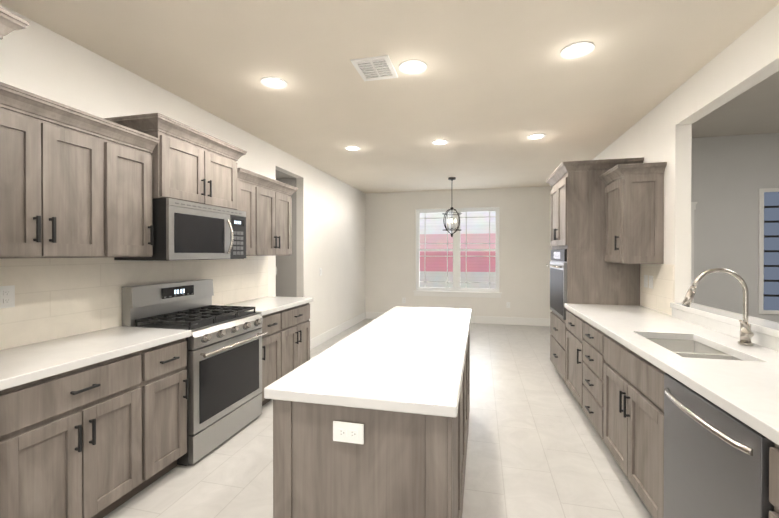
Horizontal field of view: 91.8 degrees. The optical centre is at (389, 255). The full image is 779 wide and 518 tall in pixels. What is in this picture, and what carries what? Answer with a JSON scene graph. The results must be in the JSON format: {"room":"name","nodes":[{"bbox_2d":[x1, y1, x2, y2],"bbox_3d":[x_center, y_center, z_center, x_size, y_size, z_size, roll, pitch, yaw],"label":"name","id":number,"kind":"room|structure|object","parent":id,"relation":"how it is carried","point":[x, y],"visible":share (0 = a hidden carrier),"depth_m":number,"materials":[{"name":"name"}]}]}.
{"room":"kitchen","nodes":[
{"label":"kitchen","id":0,"kind":"room"},
{"bbox_2d":[0,4,364,346],"bbox_3d":[-1.809,0.039,3.134,0.110,2.720,10.710,0,0,14],"label":"wall","id":1,"kind":"structure","parent":0,"point":[39,60],"depth_m":4.15,"materials":[{"name":"paint"}]},
{"bbox_2d":[0,82,123,258],"bbox_3d":[-1.861,-0.376,1.932,0.347,0.775,0.710,0,0,14],"label":"upper cabinet","id":2,"kind":"object","parent":1,"relation":"attached to","point":[75,183],"depth_m":1.91,"materials":[{"name":"brown wood"}]},
{"bbox_2d":[0,256,267,349],"bbox_3d":[-1.771,0.245,3.034,0.009,0.479,2.889,0,0,14],"label":"backsplash","id":3,"kind":"structure","parent":1,"relation":"attached to","point":[56,298],"depth_m":2.39,"materials":[{"name":"tile"}]},
{"bbox_2d":[0,285,14,307],"bbox_3d":[-2.013,0.216,1.986,0.010,0.115,0.070,0,0,14],"label":"outlet","id":4,"kind":"object","parent":3,"relation":"attached to","point":[7,296],"visible":1,"depth_m":1.99,"materials":[{"name":"white plastic"}]},
{"bbox_2d":[120,126,155,256],"bbox_3d":[-1.766,-0.378,2.327,0.347,0.775,0.408,0,0,14],"label":"upper cabinet","id":5,"kind":"object","parent":1,"relation":"attached to","point":[137,148],"depth_m":2.38,"materials":[{"name":"brown wood"}]},
{"bbox_2d":[108,114,239,210],"bbox_3d":[-1.597,-0.650,2.921,0.396,0.530,0.817,0,0,14],"label":"upper cabinet","id":6,"kind":"object","parent":1,"relation":"attached to","point":[192,165],"depth_m":2.74,"materials":[{"name":"brown wood"}]},
{"bbox_2d":[114,198,245,260],"bbox_3d":[-1.534,-0.174,2.920,0.501,0.410,0.836,0,0,14],"label":"microwave","id":7,"kind":"object","parent":6,"relation":"attached to","point":[184,230],"visible":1,"depth_m":2.68,"materials":[{"name":"silver metal"}]},
{"bbox_2d":[240,168,263,255],"bbox_3d":[-1.472,-0.386,3.545,0.347,0.775,0.382,0,0,14],"label":"upper cabinet","id":8,"kind":"object","parent":1,"relation":"attached to","point":[251,183],"depth_m":3.57,"materials":[{"name":"brown wood"}]},
{"bbox_2d":[264,178,291,255],"bbox_3d":[-1.371,-0.388,3.964,0.347,0.775,0.785,0,0,14],"label":"upper cabinet","id":9,"kind":"object","parent":1,"relation":"attached to","point":[277,199],"depth_m":4.00,"materials":[{"name":"brown wood"}]},
{"bbox_2d":[310,312,365,349],"bbox_3d":[-0.975,1.305,6.333,0.015,0.150,3.865,0,0,14],"label":"baseboard","id":10,"kind":"structure","parent":1,"relation":"attached to","point":[316,341],"depth_m":6.49,"materials":[{"name":"white"}]},
{"bbox_2d":[276,170,296,296],"bbox_3d":[-2.482,0.026,5.271,2.200,2.720,0.970,0,0,14],"label":"wall","id":11,"kind":"structure","parent":0,"point":[286,278],"depth_m":5.40,"materials":[{"name":"paint"}]},
{"bbox_2d":[103,319,652,517],"bbox_3d":[0.943,1.454,2.423,10.377,0.100,11.000,0,0,14],"label":"floor","id":12,"kind":"structure","parent":0,"point":[537,447],"depth_m":2.57,"materials":[{"name":"tile"}]},
{"bbox_2d":[0,7,28,39],"bbox_3d":[-1.919,0.235,1.032,0.658,2.355,1.196,0,0,14],"label":"tall cabinet","id":13,"kind":"object","parent":12,"relation":"on","point":[10,22],"visible":1,"depth_m":1.48,"materials":[{"name":"brown wood"}]},
{"bbox_2d":[0,348,159,517],"bbox_3d":[-1.752,0.971,1.937,0.560,0.872,0.754,0,0,14],"label":"base cabinet","id":14,"kind":"object","parent":12,"relation":"on","point":[93,424],"depth_m":1.84,"materials":[{"name":"brown wood"}]},
{"bbox_2d":[0,326,191,391],"bbox_3d":[-1.708,0.512,2.061,0.586,0.041,1.023,0,0,14],"label":"countertop","id":15,"kind":"structure","parent":14,"relation":"on","point":[26,364],"depth_m":1.96,"materials":[{"name":"white stone"}]},
{"bbox_2d":[160,336,189,476],"bbox_3d":[-1.650,0.968,2.359,0.560,0.872,0.418,0,0,14],"label":"base cabinet","id":16,"kind":"object","parent":12,"relation":"on","point":[173,357],"depth_m":2.38,"materials":[{"name":"brown wood"}]},
{"bbox_2d":[122,279,266,465],"bbox_3d":[-1.449,0.808,2.948,0.654,1.185,0.813,0,0,14],"label":"range","id":17,"kind":"object","parent":12,"relation":"on","point":[224,366],"visible":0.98,"depth_m":2.79,"materials":[{"name":"silver metal"}]},
{"bbox_2d":[260,308,287,405],"bbox_3d":[-1.356,0.961,3.581,0.560,0.872,0.451,0,0,14],"label":"base cabinet","id":18,"kind":"object","parent":12,"relation":"on","point":[274,344],"depth_m":3.56,"materials":[{"name":"brown wood"}]},
{"bbox_2d":[222,296,311,315],"bbox_3d":[-1.274,0.501,3.863,0.586,0.041,1.048,0,0,14],"label":"countertop","id":19,"kind":"structure","parent":18,"relation":"on","point":[267,305],"depth_m":3.80,"materials":[{"name":"white stone"}]},
{"bbox_2d":[288,304,309,372],"bbox_3d":[-1.253,0.958,4.005,0.560,0.872,0.726,0,0,14],"label":"base cabinet","id":20,"kind":"object","parent":12,"relation":"on","point":[298,318],"depth_m":4.00,"materials":[{"name":"brown wood"}]},
{"bbox_2d":[273,330,469,517],"bbox_3d":[0.138,0.968,2.426,0.680,0.872,2.222,0,0,14],"label":"kitchen island","id":21,"kind":"object","parent":12,"relation":"on","point":[371,419],"depth_m":1.36,"materials":[{"name":"brown wood"}]},
{"bbox_2d":[333,421,363,443],"bbox_3d":[-0.148,0.635,1.355,0.115,0.070,0.010,0,0,14],"label":"outlet","id":22,"kind":"object","parent":21,"relation":"attached to","point":[344,432],"depth_m":1.35,"materials":[{"name":"white plastic"}]},
{"bbox_2d":[264,306,471,417],"bbox_3d":[0.139,0.510,2.429,0.716,0.041,2.256,0,0,14],"label":"island countertop","id":23,"kind":"structure","parent":21,"relation":"on","point":[406,360],"depth_m":1.64,"materials":[{"name":"white stone"}]},
{"bbox_2d":[565,307,575,398],"bbox_3d":[2.027,0.962,3.418,0.674,0.872,0.648,0,0,14],"label":"base cabinet","id":24,"kind":"object","parent":12,"relation":"on","point":[570,315],"depth_m":3.60,"materials":[{"name":"brown wood"}]},
{"bbox_2d":[546,157,643,382],"bbox_3d":[2.174,0.228,4.161,0.740,2.330,0.998,0,0,14],"label":"tall cabinet","id":25,"kind":"object","parent":12,"relation":"on","point":[582,271],"visible":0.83,"depth_m":3.77,"materials":[{"name":"brown wood"}]},
{"bbox_2d":[546,249,566,319],"bbox_3d":[1.996,0.293,4.204,0.376,0.722,0.780,0,0,14],"label":"oven","id":26,"kind":"object","parent":25,"relation":"in","point":[558,265],"depth_m":4.09,"materials":[{"name":"silver metal"}]},
{"bbox_2d":[576,315,663,470],"bbox_3d":[1.887,0.965,2.835,0.674,0.872,0.702,0,0,14],"label":"base cabinet","id":27,"kind":"object","parent":12,"relation":"on","point":[621,360],"depth_m":2.40,"materials":[{"name":"brown wood"}]},
{"bbox_2d":[564,303,778,438],"bbox_3d":[1.624,0.514,1.764,0.685,0.041,4.048,0,0,14],"label":"countertop","id":28,"kind":"structure","parent":27,"relation":"on","point":[747,388],"depth_m":1.76,"materials":[{"name":"white stone"}]},
{"bbox_2d":[624,335,743,398],"bbox_3d":[1.668,0.627,2.104,0.404,0.213,0.694,0,0,14],"label":"sink","id":29,"kind":"object","parent":28,"relation":"in","point":[694,348],"depth_m":2.11,"materials":[{"name":"silver metal"}]},
{"bbox_2d":[682,268,753,345],"bbox_3d":[1.830,0.280,2.102,0.336,0.421,0.098,0,0,14],"label":"faucet","id":30,"kind":"object","parent":28,"relation":"on","point":[746,333],"visible":1,"depth_m":2.09,"materials":[{"name":"silver metal"}]},
{"bbox_2d":[663,373,773,517],"bbox_3d":[1.492,0.975,1.377,0.698,0.866,0.624,0,0,14],"label":"dishwasher","id":31,"kind":"object","parent":12,"relation":"on","point":[716,461],"visible":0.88,"depth_m":1.40,"materials":[{"name":"silver metal"}]},
{"bbox_2d":[756,427,778,517],"bbox_3d":[1.380,0.978,0.731,0.674,0.872,0.673,0,0,14],"label":"base cabinet","id":32,"kind":"object","parent":12,"relation":"on","point":[773,451],"depth_m":1.11,"materials":[{"name":"brown wood"}]},
{"bbox_2d":[0,0,778,193],"bbox_3d":[-1.016,-1.369,2.878,6.348,0.100,11.000,0,0,14],"label":"ceiling","id":33,"kind":"structure","parent":0,"point":[490,88],"depth_m":2.66,"materials":[{"name":"paint"}]},
{"bbox_2d":[260,77,286,88],"bbox_3d":[-0.879,-1.315,2.876,0.196,0.006,0.196,0,0,14],"label":"recessed light","id":34,"kind":"object","parent":33,"relation":"in","point":[274,82],"visible":1,"depth_m":2.87,"materials":[{"name":"white"}]},
{"bbox_2d":[345,146,359,150],"bbox_3d":[-0.458,-1.326,4.667,0.196,0.006,0.196,0,0,14],"label":"recessed light","id":35,"kind":"object","parent":33,"relation":"in","point":[352,148],"visible":0.96,"depth_m":4.68,"materials":[{"name":"white"}]},
{"bbox_2d":[351,55,397,81],"bbox_3d":[-0.099,-1.311,2.657,0.260,0.012,0.310,0,0,14],"label":"ceiling vent","id":36,"kind":"object","parent":33,"relation":"in","point":[375,68],"visible":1,"depth_m":2.63,"materials":[{"name":"white metal"}]},
{"bbox_2d":[399,60,426,73],"bbox_3d":[0.163,-1.314,2.635,0.196,0.006,0.196,0,0,14],"label":"recessed light","id":37,"kind":"object","parent":33,"relation":"in","point":[412,67],"visible":1,"depth_m":2.63,"materials":[{"name":"white"}]},
{"bbox_2d":[432,140,448,144],"bbox_3d":[0.592,-1.325,4.414,0.196,0.006,0.196,0,0,14],"label":"recessed light","id":38,"kind":"object","parent":33,"relation":"in","point":[438,142],"visible":0.94,"depth_m":4.42,"materials":[{"name":"white"}]},
{"bbox_2d":[442,177,461,236],"bbox_3d":[1.076,-0.831,6.512,0.336,1.019,0.336,0,0,14],"label":"pendant light","id":39,"kind":"object","parent":33,"relation":"hanging from","point":[451,208],"visible":1,"depth_m":6.49,"materials":[{"name":"brown metal"}]},
{"bbox_2d":[527,133,545,138],"bbox_3d":[1.630,-1.323,4.195,0.196,0.006,0.196,0,0,14],"label":"recessed light","id":40,"kind":"object","parent":33,"relation":"in","point":[537,136],"visible":0.94,"depth_m":4.20,"materials":[{"name":"white"}]},
{"bbox_2d":[560,41,594,58],"bbox_3d":[1.201,-1.313,2.416,0.196,0.006,0.196,0,0,14],"label":"recessed light","id":41,"kind":"object","parent":33,"relation":"in","point":[577,50],"visible":1,"depth_m":2.41,"materials":[{"name":"white"}]},
{"bbox_2d":[365,186,551,318],"bbox_3d":[2.198,0.012,7.620,9.977,2.720,0.110,0,0,14],"label":"wall","id":42,"kind":"structure","parent":0,"point":[525,248],"depth_m":7.68,"materials":[{"name":"paint"}]},
{"bbox_2d":[416,207,498,291],"bbox_3d":[1.394,-0.119,7.834,1.696,1.716,0.060,0,0,14],"label":"window","id":43,"kind":"structure","parent":42,"relation":"in","point":[456,256],"depth_m":7.81,"materials":[{"name":"white plastic"}]},
{"bbox_2d":[413,290,501,297],"bbox_3d":[1.378,0.792,7.773,1.800,0.108,0.074,0,0,14],"label":"window sill","id":44,"kind":"structure","parent":42,"relation":"attached to","point":[461,294],"depth_m":7.74,"materials":[{"name":"white"}]},
{"bbox_2d":[366,312,549,325],"bbox_3d":[1.391,1.296,7.758,3.948,0.150,0.015,0,0,14],"label":"baseboard","id":45,"kind":"structure","parent":42,"relation":"attached to","point":[504,320],"depth_m":7.53,"materials":[{"name":"white"}]},
{"bbox_2d":[593,4,778,302],"bbox_3d":[2.123,-0.115,2.129,0.110,3.040,10.600,0,0,14],"label":"wall","id":46,"kind":"structure","parent":0,"point":[741,64],"depth_m":3.00,"materials":[{"name":"paint"}]},
{"bbox_2d":[599,162,666,263],"bbox_3d":[2.191,-0.358,3.440,0.369,0.850,0.511,0,0,14],"label":"upper cabinet","id":47,"kind":"object","parent":46,"relation":"attached to","point":[634,216],"visible":1,"depth_m":3.25,"materials":[{"name":"brown wood"}]},
{"bbox_2d":[640,264,674,315],"bbox_3d":[2.352,0.277,3.336,0.009,0.413,0.646,0,0,14],"label":"backsplash","id":48,"kind":"structure","parent":46,"relation":"attached to","point":[660,296],"depth_m":3.26,"materials":[{"name":"tile"}]},
{"bbox_2d":[644,275,647,287],"bbox_3d":[2.386,0.237,3.518,0.010,0.115,0.070,0,0,14],"label":"outlet","id":49,"kind":"object","parent":48,"relation":"attached to","point":[646,281],"visible":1,"depth_m":3.50,"materials":[{"name":"white plastic"}]},
{"bbox_2d":[649,275,652,288],"bbox_3d":[2.359,0.237,3.412,0.012,0.115,0.070,0,0,14],"label":"outlet","id":50,"kind":"object","parent":48,"relation":"attached to","point":[651,282],"visible":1,"depth_m":3.39,"materials":[{"name":"white plastic"}]},
{"bbox_2d":[670,303,778,337],"bbox_3d":[1.605,0.413,-0.006,0.175,0.040,6.198,0,0,14],"label":"sill","id":51,"kind":"structure","parent":46,"relation":"on","point":[765,327],"depth_m":2.35,"materials":[{"name":"white stone"}]},
{"bbox_2d":[672,308,778,350],"bbox_3d":[1.871,0.461,1.370,0.020,0.070,3.400,0,0,14],"label":"backsplash","id":52,"kind":"structure","parent":46,"relation":"attached to","point":[764,340],"depth_m":2.36,"materials":[{"name":"white stone"}]},
{"bbox_2d":[691,133,778,322],"bbox_3d":[4.827,-0.134,5.237,3.690,3.040,0.110,0,0,14],"label":"wall","id":53,"kind":"structure","parent":0,"point":[731,176],"depth_m":5.19,"materials":[{"name":"paint"}]},
{"bbox_2d":[691,202,696,302],"bbox_3d":[3.785,0.316,5.400,1.050,2.138,0.065,0,0,14],"label":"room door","id":54,"kind":"structure","parent":53,"relation":"in","point":[693,206],"depth_m":5.30,"materials":[{"name":"white"}]},
{"bbox_2d":[758,188,778,313],"bbox_3d":[5.676,-0.059,4.964,1.370,1.695,0.022,0,0,14],"label":"living room window","id":55,"kind":"structure","parent":53,"relation":"in","point":[768,250],"depth_m":5.10,"materials":[{"name":"white"}]},
{"bbox_2d":[692,71,778,137],"bbox_3d":[4.028,-1.682,1.660,4.029,0.100,11.000,0,0,14],"label":"ceiling","id":56,"kind":"structure","parent":0,"point":[754,109],"depth_m":4.44,"materials":[{"name":"paint"}]},
{"label":"outside","id":57,"kind":"structure","parent":0,"visible":0},
{"bbox_2d":[420,211,495,288],"bbox_3d":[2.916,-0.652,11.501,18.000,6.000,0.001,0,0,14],"label":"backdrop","id":58,"kind":"structure","parent":57,"point":[433,269],"depth_m":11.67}
]}

